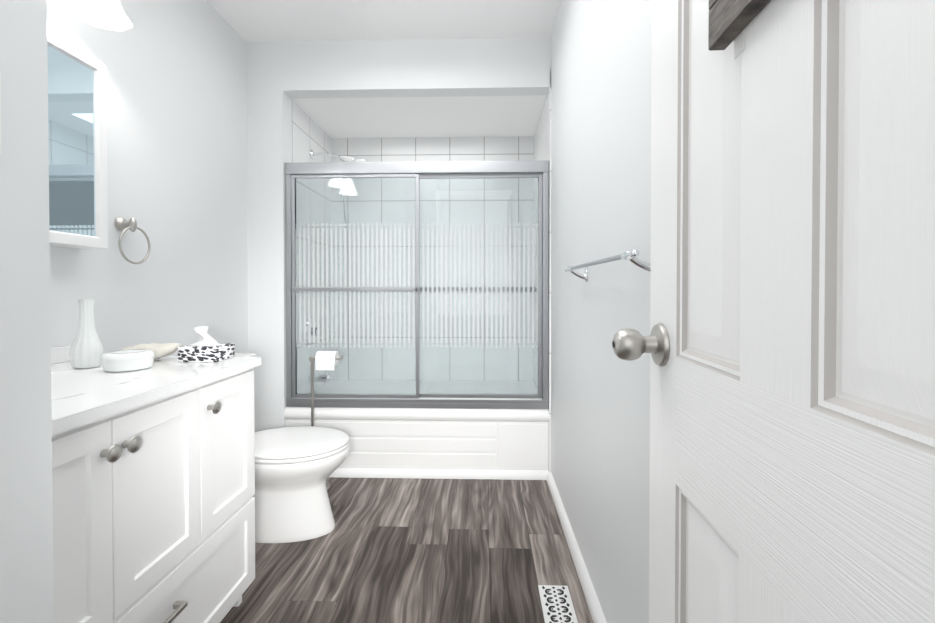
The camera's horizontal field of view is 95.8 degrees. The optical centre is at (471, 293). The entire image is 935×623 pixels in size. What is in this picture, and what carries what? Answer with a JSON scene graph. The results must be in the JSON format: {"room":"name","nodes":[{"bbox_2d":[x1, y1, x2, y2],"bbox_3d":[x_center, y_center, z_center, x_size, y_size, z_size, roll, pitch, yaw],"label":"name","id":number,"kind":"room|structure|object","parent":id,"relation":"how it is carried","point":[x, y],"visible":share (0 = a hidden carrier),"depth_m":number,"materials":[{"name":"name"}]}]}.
{"room":"bathroom","nodes":[
{"label":"bathroom","id":0,"kind":"room"},
{"bbox_2d":[0,0,53,622],"bbox_3d":[-1.023,-0.167,-0.203,0.830,2.440,1.600,0,1,2],"label":"wall","id":1,"kind":"structure","parent":0,"point":[26,551],"depth_m":0.56,"materials":[{"name":"white paint"}]},
{"bbox_2d":[0,72,1,155],"bbox_3d":[-0.584,-0.223,0.488,0.009,0.106,0.072,0,1,2],"label":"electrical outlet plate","id":2,"kind":"object","parent":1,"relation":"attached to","point":[0,120],"visible":1,"depth_m":0.52,"materials":[{"name":"white plastic"}]},
{"bbox_2d":[47,0,247,356],"bbox_3d":[-1.339,-0.185,1.496,0.100,2.440,1.780,0,1,2],"label":"wall","id":3,"kind":"structure","parent":0,"point":[176,84],"depth_m":1.78,"materials":[{"name":"white paint"}]},
{"bbox_2d":[47,31,107,248],"bbox_3d":[-1.252,-0.446,1.090,0.096,0.600,0.598,0,1,2],"label":"mirror","id":4,"kind":"object","parent":3,"relation":"attached to","point":[77,139],"visible":0.66,"depth_m":1.29,"materials":[{"name":"white mirror"}]},
{"bbox_2d":[59,0,132,30],"bbox_3d":[-1.191,-0.960,1.178,0.212,0.175,0.453,0,1,2],"label":"light","id":5,"kind":"object","parent":3,"relation":"attached to","point":[108,14],"visible":1,"depth_m":1.36,"materials":[{"name":"white glass"}]},
{"bbox_2d":[115,217,150,263],"bbox_3d":[-1.259,-0.196,1.559,0.059,0.173,0.140,0,1,2],"label":"towel ring","id":6,"kind":"object","parent":3,"relation":"attached to","point":[122,223],"visible":1,"depth_m":1.54,"materials":[{"name":"silver metal"}]},
{"bbox_2d":[291,99,331,393],"bbox_3d":[-1.096,-0.113,2.806,0.100,2.266,0.650,0,1,2],"label":"wall","id":7,"kind":"structure","parent":0,"point":[308,134],"depth_m":2.75,"materials":[{"name":"tile"}]},
{"bbox_2d":[306,319,330,383],"bbox_3d":[-0.981,0.370,2.743,0.134,0.428,0.170,0,1,2],"label":"tub faucet","id":8,"kind":"object","parent":7,"relation":"attached to","point":[325,381],"depth_m":2.72,"materials":[{"name":"silver metal"}]},
{"bbox_2d":[310,150,365,298],"bbox_3d":[-0.867,-0.454,2.772,0.360,0.981,0.110,0,1,2],"label":"shower head","id":9,"kind":"object","parent":7,"relation":"attached to","point":[341,158],"visible":0.46,"depth_m":2.76},
{"bbox_2d":[207,0,560,41],"bbox_3d":[-0.448,-1.426,1.082,2.305,0.050,4.230,0,1,2],"label":"ceiling","id":10,"kind":"structure","parent":0,"point":[283,20],"depth_m":2.17,"materials":[{"name":"white paint"}]},
{"bbox_2d":[246,37,550,431],"bbox_3d":[-0.410,-0.196,2.410,1.905,2.440,0.100,0,1,2],"label":"wall","id":11,"kind":"structure","parent":0,"point":[516,66],"depth_m":2.37,"materials":[{"name":"white paint"}]},
{"bbox_2d":[285,160,548,408],"bbox_3d":[-0.311,-0.050,2.401,1.485,1.387,0.100,0,1,2],"label":"shower door","id":12,"kind":"structure","parent":11,"relation":"attached to","point":[434,170],"depth_m":2.40,"materials":[{"name":"clear glass"}]},
{"bbox_2d":[220,477,593,622],"bbox_3d":[-0.448,1.064,1.109,2.305,0.050,4.230,0,1,2],"label":"floor","id":13,"kind":"structure","parent":0,"point":[403,550],"depth_m":1.64,"materials":[{"name":"brown wood"}]},
{"bbox_2d":[51,345,260,622],"bbox_3d":[-1.004,0.543,1.027,0.593,0.992,0.836,0,1,2],"label":"bathroom vanity","id":14,"kind":"object","parent":13,"relation":"on","point":[153,482],"visible":0.81,"depth_m":1.01,"materials":[{"name":"white wood"}]},
{"bbox_2d":[69,300,103,368],"bbox_3d":[-1.129,0.116,1.239,0.077,0.198,0.077,0,1,2],"label":"vase","id":15,"kind":"object","parent":14,"relation":"on","point":[86,351],"visible":1,"depth_m":1.22,"materials":[{"name":"white ceramic"}]},
{"bbox_2d":[101,349,154,371],"bbox_3d":[-0.989,0.190,1.218,0.120,0.051,0.120,0,1,2],"label":"bowl","id":16,"kind":"object","parent":14,"relation":"on","point":[127,360],"visible":1,"depth_m":1.18,"materials":[{"name":"white ceramic"}]},
{"bbox_2d":[122,343,181,358],"bbox_3d":[-1.041,0.185,1.367,0.194,0.055,0.094,0,1,2],"label":"bowl","id":17,"kind":"object","parent":14,"relation":"on","point":[162,350],"visible":0.52,"depth_m":1.35,"materials":[{"name":"white ceramic"}]},
{"bbox_2d":[178,326,234,361],"bbox_3d":[-0.862,0.159,1.377,0.125,0.108,0.100,0,1,2],"label":"tissue box","id":18,"kind":"object","parent":14,"relation":"on","point":[206,347],"visible":1,"depth_m":1.34,"materials":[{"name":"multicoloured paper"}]},
{"bbox_2d":[235,353,349,542],"bbox_3d":[-0.907,0.663,1.859,0.737,0.735,0.464,0,1,2],"label":"toilet","id":19,"kind":"object","parent":13,"relation":"on","point":[296,467],"visible":0.52,"depth_m":1.76,"materials":[{"name":"white ceramic"}]},
{"bbox_2d":[309,351,342,489],"bbox_3d":[-0.798,0.663,2.226,0.251,0.727,0.172,0,1,2],"label":"toilet paper stand","id":20,"kind":"object","parent":13,"relation":"on","point":[326,360],"visible":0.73,"depth_m":2.20,"materials":[{"name":"silver metal"}]},
{"bbox_2d":[284,380,548,470],"bbox_3d":[-0.302,0.831,2.737,1.487,0.380,0.759,0,1,2],"label":"bathtub","id":21,"kind":"object","parent":13,"relation":"on","point":[451,438],"visible":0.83,"depth_m":2.37,"materials":[{"name":"white ceramic"}]},
{"bbox_2d":[329,468,548,479],"bbox_3d":[-0.314,1.004,2.361,1.489,0.042,0.026,0,1,2],"label":"baseboard","id":22,"kind":"structure","parent":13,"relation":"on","point":[442,473],"depth_m":2.35,"materials":[{"name":"white wood"}]},
{"bbox_2d":[538,585,577,622],"bbox_3d":[0.284,1.033,1.341,0.104,0.005,0.305,0,1,2],"label":"floor vent","id":23,"kind":"object","parent":13,"relation":"in","point":[557,604],"visible":1,"depth_m":1.40,"materials":[{"name":"white plastic"}]},
{"bbox_2d":[292,95,546,137],"bbox_3d":[-0.299,-1.196,2.821,1.691,0.100,0.750,0,1,2],"label":"ceiling","id":24,"kind":"structure","parent":0,"point":[454,116],"depth_m":2.71,"materials":[{"name":"white paint"}]},
{"bbox_2d":[331,136,533,380],"bbox_3d":[-0.290,-0.117,3.158,1.691,2.266,0.100,0,1,2],"label":"wall","id":25,"kind":"structure","parent":0,"point":[427,149],"depth_m":3.10,"materials":[{"name":"tile"}]},
{"bbox_2d":[533,0,651,622],"bbox_3d":[0.449,-0.180,1.020,0.108,2.440,4.130,0,1,2],"label":"wall","id":26,"kind":"structure","parent":0,"point":[601,53],"depth_m":1.34,"materials":[{"name":"white paint"}]},
{"bbox_2d":[546,472,606,622],"bbox_3d":[0.379,1.023,0.662,0.026,0.042,3.344,0,1,2],"label":"baseboard","id":27,"kind":"structure","parent":26,"relation":"attached to","point":[595,609],"depth_m":1.60,"materials":[{"name":"white wood"}]},
{"bbox_2d":[565,250,650,281],"bbox_3d":[0.372,-0.070,1.224,0.074,0.058,0.735,0,1,2],"label":"towel bar","id":28,"kind":"object","parent":26,"relation":"attached to","point":[630,255],"visible":0.92,"depth_m":0.98,"materials":[{"name":"silver metal"}]},
{"bbox_2d":[612,0,934,622],"bbox_3d":[0.293,0.023,0.422,0.118,2.030,0.703,0,1,2],"label":"door","id":29,"kind":"structure","parent":26,"relation":"in","point":[788,344],"depth_m":0.40,"materials":[{"name":"white"}]},
{"bbox_2d":[708,0,770,58],"bbox_3d":[0.285,-0.626,0.327,0.035,0.706,0.363,0,1,2],"label":"picture frame","id":30,"kind":"object","parent":29,"relation":"attached to","point":[730,21],"visible":0.97,"depth_m":0.47,"materials":[{"name":"brown wood"}]}
]}

